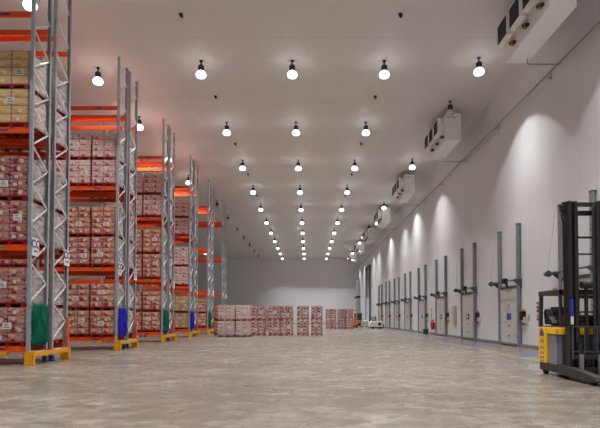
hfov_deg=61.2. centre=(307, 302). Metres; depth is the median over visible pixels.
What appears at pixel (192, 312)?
sack
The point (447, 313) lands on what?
control box
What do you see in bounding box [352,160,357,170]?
lamp
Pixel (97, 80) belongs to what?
lamp
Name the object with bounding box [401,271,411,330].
door
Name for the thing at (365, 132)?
lamp
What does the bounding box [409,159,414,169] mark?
lamp
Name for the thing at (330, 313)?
load
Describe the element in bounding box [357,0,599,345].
wall
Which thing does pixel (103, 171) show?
load
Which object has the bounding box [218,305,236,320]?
load
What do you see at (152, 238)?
load
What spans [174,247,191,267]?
load
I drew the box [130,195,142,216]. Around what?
load
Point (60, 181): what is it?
load
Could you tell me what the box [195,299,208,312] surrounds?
load
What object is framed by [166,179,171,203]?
load
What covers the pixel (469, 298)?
door
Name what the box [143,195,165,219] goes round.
load
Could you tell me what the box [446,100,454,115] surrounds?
lamp
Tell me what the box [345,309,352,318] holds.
load
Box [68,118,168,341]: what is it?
rack
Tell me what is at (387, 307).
door
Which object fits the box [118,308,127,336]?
sack
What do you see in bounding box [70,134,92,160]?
load
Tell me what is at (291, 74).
lamp
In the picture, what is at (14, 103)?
load
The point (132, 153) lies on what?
load
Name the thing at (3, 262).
load
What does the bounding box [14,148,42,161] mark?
load
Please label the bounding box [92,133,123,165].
load
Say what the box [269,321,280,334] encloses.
load
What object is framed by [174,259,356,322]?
wall
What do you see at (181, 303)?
load
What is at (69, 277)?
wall
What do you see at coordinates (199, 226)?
rack
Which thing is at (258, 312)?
load
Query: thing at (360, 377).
floor
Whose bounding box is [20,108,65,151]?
load
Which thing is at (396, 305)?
door
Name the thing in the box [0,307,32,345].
load
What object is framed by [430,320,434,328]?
fire extinguisher
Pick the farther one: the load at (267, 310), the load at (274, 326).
the load at (267, 310)
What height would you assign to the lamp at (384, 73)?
0.860 m
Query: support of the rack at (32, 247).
on the floor at (360, 377)
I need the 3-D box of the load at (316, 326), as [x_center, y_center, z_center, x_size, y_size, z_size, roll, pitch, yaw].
[0.720,2.067,41.602,0.930,1.191,1.114,0,-2,0]
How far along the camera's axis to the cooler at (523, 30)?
19.30 m
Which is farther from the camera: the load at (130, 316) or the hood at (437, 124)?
the hood at (437, 124)
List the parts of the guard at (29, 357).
post, rail, post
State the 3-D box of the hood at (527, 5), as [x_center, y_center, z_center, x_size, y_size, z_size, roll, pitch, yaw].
[8.020,-11.185,18.239,0.240,0.900,1.000,0,-2,0]
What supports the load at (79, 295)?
on the load at (79, 320)
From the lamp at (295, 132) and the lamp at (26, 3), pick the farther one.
the lamp at (295, 132)
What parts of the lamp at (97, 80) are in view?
lamp shade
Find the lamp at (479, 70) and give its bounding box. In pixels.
[474,57,483,75]
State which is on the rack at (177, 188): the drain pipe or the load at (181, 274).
the load at (181, 274)
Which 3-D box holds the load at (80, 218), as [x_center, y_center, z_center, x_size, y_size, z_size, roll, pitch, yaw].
[-10.510,-3.702,23.748,1.060,1.381,1.154,0,-2,0]
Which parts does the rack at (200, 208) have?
upright post, upright post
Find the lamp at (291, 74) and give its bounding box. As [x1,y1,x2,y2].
[287,60,296,78]
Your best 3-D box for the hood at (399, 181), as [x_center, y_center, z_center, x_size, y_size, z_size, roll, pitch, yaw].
[8.020,-10.448,44.629,0.240,0.900,1.000,0,-2,0]
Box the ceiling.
[0,0,520,258]
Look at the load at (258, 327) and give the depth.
41.07 m
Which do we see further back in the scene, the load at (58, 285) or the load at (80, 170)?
the load at (80, 170)
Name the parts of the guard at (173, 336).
post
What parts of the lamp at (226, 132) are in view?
lamp shade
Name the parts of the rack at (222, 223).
upright post, upright post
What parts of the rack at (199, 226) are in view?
upright post, upright post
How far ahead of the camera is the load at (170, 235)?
32.88 m
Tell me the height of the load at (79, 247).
1.381 m
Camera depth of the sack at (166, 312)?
30.67 m
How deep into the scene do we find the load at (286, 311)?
41.10 m
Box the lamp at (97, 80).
[93,67,102,84]
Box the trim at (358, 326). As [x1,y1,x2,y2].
[358,326,538,360]
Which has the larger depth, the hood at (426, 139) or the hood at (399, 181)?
the hood at (399, 181)
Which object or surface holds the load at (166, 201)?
on the rack at (172, 283)
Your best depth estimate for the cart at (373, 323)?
63.46 m
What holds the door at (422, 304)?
in the wall at (544, 154)
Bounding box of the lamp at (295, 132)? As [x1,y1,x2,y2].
[292,122,299,135]
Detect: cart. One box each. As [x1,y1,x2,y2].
[361,319,367,326]
[368,316,383,328]
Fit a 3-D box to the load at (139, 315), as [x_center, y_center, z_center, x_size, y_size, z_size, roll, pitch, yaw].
[-10.510,1.170,30.888,1.060,1.211,1.154,0,-2,0]
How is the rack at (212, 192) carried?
on the floor at (360, 377)
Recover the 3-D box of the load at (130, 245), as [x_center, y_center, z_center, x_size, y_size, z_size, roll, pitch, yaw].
[-9.359,-2.282,25.108,1.102,1.410,1.154,0,-2,0]
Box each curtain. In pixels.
[366,269,368,297]
[366,298,368,324]
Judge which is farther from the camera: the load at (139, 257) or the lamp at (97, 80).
the load at (139, 257)
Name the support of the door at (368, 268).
in the wall at (544, 154)
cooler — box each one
[348,252,356,262]
[354,240,363,254]
[362,228,374,243]
[374,205,389,227]
[392,171,414,202]
[424,109,460,159]
[497,0,576,62]
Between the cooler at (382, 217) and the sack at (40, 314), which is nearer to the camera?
the sack at (40, 314)
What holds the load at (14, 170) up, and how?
on the load at (13, 214)
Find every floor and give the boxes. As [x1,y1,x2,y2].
[0,324,599,427]
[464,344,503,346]
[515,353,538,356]
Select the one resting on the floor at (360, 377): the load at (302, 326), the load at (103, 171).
the load at (302, 326)
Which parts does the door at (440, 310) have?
guide rail, panel, guide rail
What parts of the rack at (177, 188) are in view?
upright post, upright post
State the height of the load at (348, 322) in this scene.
1.241 m
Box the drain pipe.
[362,20,599,261]
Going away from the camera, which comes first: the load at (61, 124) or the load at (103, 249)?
the load at (61, 124)
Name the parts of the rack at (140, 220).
upright post, upright post, upright post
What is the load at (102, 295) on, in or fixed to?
on the load at (102, 322)
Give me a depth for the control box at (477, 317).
31.63 m
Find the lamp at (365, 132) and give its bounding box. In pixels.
[362,122,369,135]
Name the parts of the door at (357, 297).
guide rail, guide rail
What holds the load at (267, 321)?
on the floor at (360, 377)
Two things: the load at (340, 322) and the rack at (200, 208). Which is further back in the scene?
the load at (340, 322)
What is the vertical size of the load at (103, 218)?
1.410 m
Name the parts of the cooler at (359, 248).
casing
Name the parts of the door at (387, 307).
guide rail, panel, guide rail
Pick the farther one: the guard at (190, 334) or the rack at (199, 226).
the rack at (199, 226)
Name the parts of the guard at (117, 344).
post, rail, post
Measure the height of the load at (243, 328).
1.200 m
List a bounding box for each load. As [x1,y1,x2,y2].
[0,51,46,102]
[0,89,46,138]
[0,133,11,138]
[0,134,34,151]
[0,156,44,207]
[0,201,44,248]
[0,259,18,266]
[0,268,43,306]
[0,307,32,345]
[12,259,41,266]
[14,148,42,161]
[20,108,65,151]
[32,272,63,307]
[42,237,71,266]
[43,150,65,159]
[43,160,76,191]
[44,211,64,253]
[45,170,64,215]
[46,74,66,118]
[48,308,62,343]
[68,284,90,309]
[68,310,98,336]
[69,207,95,236]
[69,237,95,266]
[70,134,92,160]
[70,160,99,191]
[81,190,111,198]
[90,284,122,309]
[90,310,118,336]
[91,236,122,268]
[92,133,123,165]
[92,159,123,191]
[92,207,123,239]
[104,286,132,310]
[104,311,132,335]
[105,172,133,198]
[105,276,122,278]
[106,198,123,210]
[123,216,133,243]
[123,241,132,271]
[124,144,133,173]
[129,254,145,278]
[129,292,142,311]
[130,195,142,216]
[133,229,142,253]
[134,173,143,194]
[136,312,142,331]
[142,312,163,331]
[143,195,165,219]
[143,229,165,255]
[143,254,165,278]
[143,292,165,311]
[144,173,165,198]
[165,258,171,281]
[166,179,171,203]
[166,201,171,224]
[170,235,171,258]
[174,218,191,237]
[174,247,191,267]
[174,267,191,285]
[174,296,190,312]
[174,313,190,328]
[175,200,191,220]
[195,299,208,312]
[195,314,208,326]
[214,306,222,320]
[214,321,218,334]
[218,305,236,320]
[218,321,236,336]
[236,305,251,320]
[236,321,251,336]
[252,306,265,320]
[252,321,265,334]
[260,309,268,319]
[260,320,268,329]
[269,306,280,320]
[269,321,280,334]
[281,306,292,320]
[281,321,292,334]
[297,306,308,320]
[297,321,308,334]
[311,306,322,320]
[311,321,322,334]
[326,309,335,318]
[326,319,335,328]
[337,309,344,318]
[337,319,344,328]
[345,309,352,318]
[345,319,352,328]
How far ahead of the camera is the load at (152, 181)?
30.57 m
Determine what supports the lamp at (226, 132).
hanging from the ceiling
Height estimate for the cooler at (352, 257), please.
1.980 m
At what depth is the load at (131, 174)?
25.45 m
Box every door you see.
[354,278,359,320]
[365,265,370,324]
[376,284,382,321]
[383,281,389,327]
[391,277,399,329]
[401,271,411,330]
[413,265,426,332]
[430,256,446,336]
[453,243,476,340]
[488,223,521,346]
[543,190,596,314]
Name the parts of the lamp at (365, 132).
lamp shade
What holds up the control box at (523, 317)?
attached to the wall at (544, 154)
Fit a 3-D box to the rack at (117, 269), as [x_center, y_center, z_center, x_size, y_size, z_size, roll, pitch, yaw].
[-12.350,-4.602,23.803,7.400,13.530,1.210,0,-2,0]
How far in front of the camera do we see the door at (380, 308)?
75.03 m
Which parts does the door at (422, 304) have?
guide rail, panel, guide rail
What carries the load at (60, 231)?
on the rack at (56, 53)
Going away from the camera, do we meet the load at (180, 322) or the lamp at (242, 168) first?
the load at (180, 322)
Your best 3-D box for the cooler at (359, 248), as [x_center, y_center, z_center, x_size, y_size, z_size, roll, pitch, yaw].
[8.590,-9.327,85.466,1.380,1.980,3.956,0,-2,0]
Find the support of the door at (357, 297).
in the wall at (544, 154)
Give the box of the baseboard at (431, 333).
[384,327,538,349]
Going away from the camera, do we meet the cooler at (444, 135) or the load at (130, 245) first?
the load at (130, 245)
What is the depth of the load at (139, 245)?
30.46 m
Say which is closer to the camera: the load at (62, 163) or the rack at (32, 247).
the rack at (32, 247)
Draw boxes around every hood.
[394,181,398,193]
[397,177,401,190]
[424,133,431,150]
[429,126,435,144]
[433,118,440,137]
[497,12,512,47]
[509,0,525,30]
[522,0,536,12]
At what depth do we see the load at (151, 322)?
30.34 m
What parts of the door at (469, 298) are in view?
guide rail, panel, guide rail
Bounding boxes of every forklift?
[353,310,357,327]
[354,313,361,326]
[538,201,599,384]
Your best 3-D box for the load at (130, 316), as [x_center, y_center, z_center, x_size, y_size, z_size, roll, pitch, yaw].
[-9.359,0.992,25.021,1.101,1.240,1.154,0,-2,0]
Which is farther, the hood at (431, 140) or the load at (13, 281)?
the hood at (431, 140)
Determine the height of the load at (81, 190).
1.201 m
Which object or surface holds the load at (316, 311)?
on the load at (316, 326)
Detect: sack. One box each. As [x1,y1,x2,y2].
[32,303,48,345]
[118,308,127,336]
[163,310,168,331]
[190,311,194,329]
[209,312,211,326]
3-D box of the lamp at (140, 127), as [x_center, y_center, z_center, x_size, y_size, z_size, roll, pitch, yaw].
[-10.700,-11.397,32.131,0.500,0.860,0.500,0,-2,0]
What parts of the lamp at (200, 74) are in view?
lamp shade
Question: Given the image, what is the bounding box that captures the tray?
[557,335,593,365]
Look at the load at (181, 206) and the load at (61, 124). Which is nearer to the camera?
the load at (61, 124)
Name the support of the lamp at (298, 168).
hanging from the ceiling
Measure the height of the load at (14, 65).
1.230 m
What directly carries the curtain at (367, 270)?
hanging from the door at (368, 268)
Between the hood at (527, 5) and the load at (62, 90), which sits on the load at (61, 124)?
the load at (62, 90)
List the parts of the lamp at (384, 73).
lamp shade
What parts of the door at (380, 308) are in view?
guide rail, guide rail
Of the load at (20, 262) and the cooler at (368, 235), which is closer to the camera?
the load at (20, 262)
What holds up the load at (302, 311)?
on the load at (302, 326)
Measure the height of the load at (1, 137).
1.201 m
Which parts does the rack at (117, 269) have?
upright post, upright post, upright post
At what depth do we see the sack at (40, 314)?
16.21 m
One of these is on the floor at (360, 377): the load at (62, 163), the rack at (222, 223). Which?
the rack at (222, 223)
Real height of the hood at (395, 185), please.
0.900 m
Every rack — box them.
[0,0,52,364]
[0,0,71,360]
[0,57,127,349]
[53,71,137,347]
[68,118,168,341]
[68,127,174,340]
[139,155,193,336]
[146,161,197,336]
[169,180,210,333]
[170,184,213,333]
[186,199,224,320]
[191,204,226,320]
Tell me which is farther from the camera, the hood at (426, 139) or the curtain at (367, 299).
the curtain at (367, 299)
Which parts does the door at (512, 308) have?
guide rail, operator motor, panel, guide rail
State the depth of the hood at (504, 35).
20.56 m
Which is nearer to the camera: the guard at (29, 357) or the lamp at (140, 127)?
the guard at (29, 357)
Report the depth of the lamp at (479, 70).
24.70 m
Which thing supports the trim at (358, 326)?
on the floor at (360, 377)
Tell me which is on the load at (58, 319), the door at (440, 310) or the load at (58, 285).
the load at (58, 285)
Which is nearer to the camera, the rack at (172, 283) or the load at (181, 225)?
the rack at (172, 283)
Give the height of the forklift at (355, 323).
2.450 m
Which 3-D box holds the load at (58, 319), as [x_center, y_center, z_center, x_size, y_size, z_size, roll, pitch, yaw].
[-9.359,0.790,17.785,1.101,1.240,1.154,0,-2,0]
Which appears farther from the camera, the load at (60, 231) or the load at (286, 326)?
the load at (286, 326)
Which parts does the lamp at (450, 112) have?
lamp shade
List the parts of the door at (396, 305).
guide rail, panel, guide rail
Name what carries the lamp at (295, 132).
hanging from the ceiling
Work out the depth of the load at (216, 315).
41.30 m
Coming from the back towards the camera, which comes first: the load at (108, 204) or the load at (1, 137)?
the load at (108, 204)
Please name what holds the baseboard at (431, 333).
attached to the wall at (544, 154)
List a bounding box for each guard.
[24,347,69,365]
[114,339,137,349]
[161,334,175,341]
[188,331,198,336]
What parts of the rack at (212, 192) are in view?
upright post, upright post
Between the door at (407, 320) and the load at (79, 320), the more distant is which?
the door at (407, 320)
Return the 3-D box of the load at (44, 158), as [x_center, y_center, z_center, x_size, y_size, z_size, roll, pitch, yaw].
[-11.640,-7.160,23.854,1.060,1.201,1.154,0,-2,0]
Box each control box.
[446,312,449,325]
[475,311,479,324]
[520,309,526,330]
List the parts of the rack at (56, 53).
plate, upright post, upright post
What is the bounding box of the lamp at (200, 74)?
[196,60,205,78]
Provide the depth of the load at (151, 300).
30.38 m
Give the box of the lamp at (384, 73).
[379,60,388,78]
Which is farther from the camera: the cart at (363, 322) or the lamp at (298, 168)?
the cart at (363, 322)
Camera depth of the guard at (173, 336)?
30.63 m
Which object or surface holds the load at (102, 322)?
on the rack at (117, 269)
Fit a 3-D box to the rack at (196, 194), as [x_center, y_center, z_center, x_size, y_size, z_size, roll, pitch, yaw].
[-10.550,-4.165,39.460,3.800,13.530,1.237,0,-2,0]
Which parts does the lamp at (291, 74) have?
lamp shade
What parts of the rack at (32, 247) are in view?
upright post, plate, upright post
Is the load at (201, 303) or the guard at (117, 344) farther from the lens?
the load at (201, 303)
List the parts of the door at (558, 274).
guide rail, panel, guide rail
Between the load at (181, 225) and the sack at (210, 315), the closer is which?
the load at (181, 225)
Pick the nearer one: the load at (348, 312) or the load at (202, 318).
the load at (202, 318)
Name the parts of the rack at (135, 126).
upright post, upright post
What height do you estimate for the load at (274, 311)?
1.191 m
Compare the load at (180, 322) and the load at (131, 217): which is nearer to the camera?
the load at (131, 217)
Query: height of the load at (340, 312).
1.241 m
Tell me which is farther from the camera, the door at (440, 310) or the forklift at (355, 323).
the forklift at (355, 323)
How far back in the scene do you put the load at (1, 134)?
16.95 m
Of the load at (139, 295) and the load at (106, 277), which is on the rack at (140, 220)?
the load at (106, 277)
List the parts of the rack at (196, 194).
upright post, upright post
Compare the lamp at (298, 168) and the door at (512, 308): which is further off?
the lamp at (298, 168)
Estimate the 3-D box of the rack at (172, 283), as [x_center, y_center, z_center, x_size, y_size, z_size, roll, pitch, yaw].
[-12.350,-4.360,32.463,7.400,13.530,1.237,0,-2,0]
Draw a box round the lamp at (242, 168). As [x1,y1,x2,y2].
[239,160,245,170]
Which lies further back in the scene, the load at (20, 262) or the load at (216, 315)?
the load at (216, 315)
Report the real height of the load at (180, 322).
1.240 m
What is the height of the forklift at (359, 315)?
2.044 m
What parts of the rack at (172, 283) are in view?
upright post, upright post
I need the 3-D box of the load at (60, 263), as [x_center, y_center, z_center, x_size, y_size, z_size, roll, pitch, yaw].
[-11.640,-2.306,23.719,1.060,1.381,1.154,0,-2,0]
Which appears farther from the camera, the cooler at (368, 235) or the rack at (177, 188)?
the cooler at (368, 235)
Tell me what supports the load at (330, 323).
on the floor at (360, 377)
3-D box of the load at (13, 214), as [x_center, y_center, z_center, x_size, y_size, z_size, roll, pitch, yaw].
[-9.359,-2.522,16.486,1.101,1.410,1.154,0,-2,0]
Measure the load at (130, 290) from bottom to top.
1.240 m
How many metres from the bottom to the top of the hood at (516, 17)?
0.900 m
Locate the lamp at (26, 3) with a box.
[23,0,37,10]
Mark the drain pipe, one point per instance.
(598, 22)
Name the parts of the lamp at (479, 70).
lamp shade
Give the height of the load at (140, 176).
1.341 m
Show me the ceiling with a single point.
(338, 49)
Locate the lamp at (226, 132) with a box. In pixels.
[223,122,230,135]
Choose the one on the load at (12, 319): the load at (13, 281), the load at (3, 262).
the load at (13, 281)
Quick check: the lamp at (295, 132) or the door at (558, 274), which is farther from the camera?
the lamp at (295, 132)
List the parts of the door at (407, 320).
guide rail, panel, guide rail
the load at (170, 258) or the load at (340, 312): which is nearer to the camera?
the load at (170, 258)
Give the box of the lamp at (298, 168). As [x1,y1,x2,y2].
[295,160,300,170]
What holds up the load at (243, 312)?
on the load at (243, 328)
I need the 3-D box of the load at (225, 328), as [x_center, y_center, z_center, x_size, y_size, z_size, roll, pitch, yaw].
[-6.170,1.984,38.796,1.270,1.200,1.127,0,-2,0]
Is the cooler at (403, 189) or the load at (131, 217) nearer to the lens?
the load at (131, 217)
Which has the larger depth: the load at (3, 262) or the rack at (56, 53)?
the load at (3, 262)
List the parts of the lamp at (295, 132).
lamp shade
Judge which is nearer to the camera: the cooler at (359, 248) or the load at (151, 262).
the load at (151, 262)
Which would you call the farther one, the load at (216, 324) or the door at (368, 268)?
the door at (368, 268)
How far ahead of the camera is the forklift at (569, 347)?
12.24 m
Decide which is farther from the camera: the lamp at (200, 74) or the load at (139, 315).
the load at (139, 315)
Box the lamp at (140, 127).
[138,116,142,129]
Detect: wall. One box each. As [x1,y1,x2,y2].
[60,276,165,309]
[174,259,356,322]
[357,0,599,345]
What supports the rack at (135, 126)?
on the floor at (360, 377)
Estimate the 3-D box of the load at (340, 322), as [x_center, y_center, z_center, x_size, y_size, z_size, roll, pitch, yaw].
[4.250,2.682,64.500,0.950,1.241,1.100,0,-2,0]

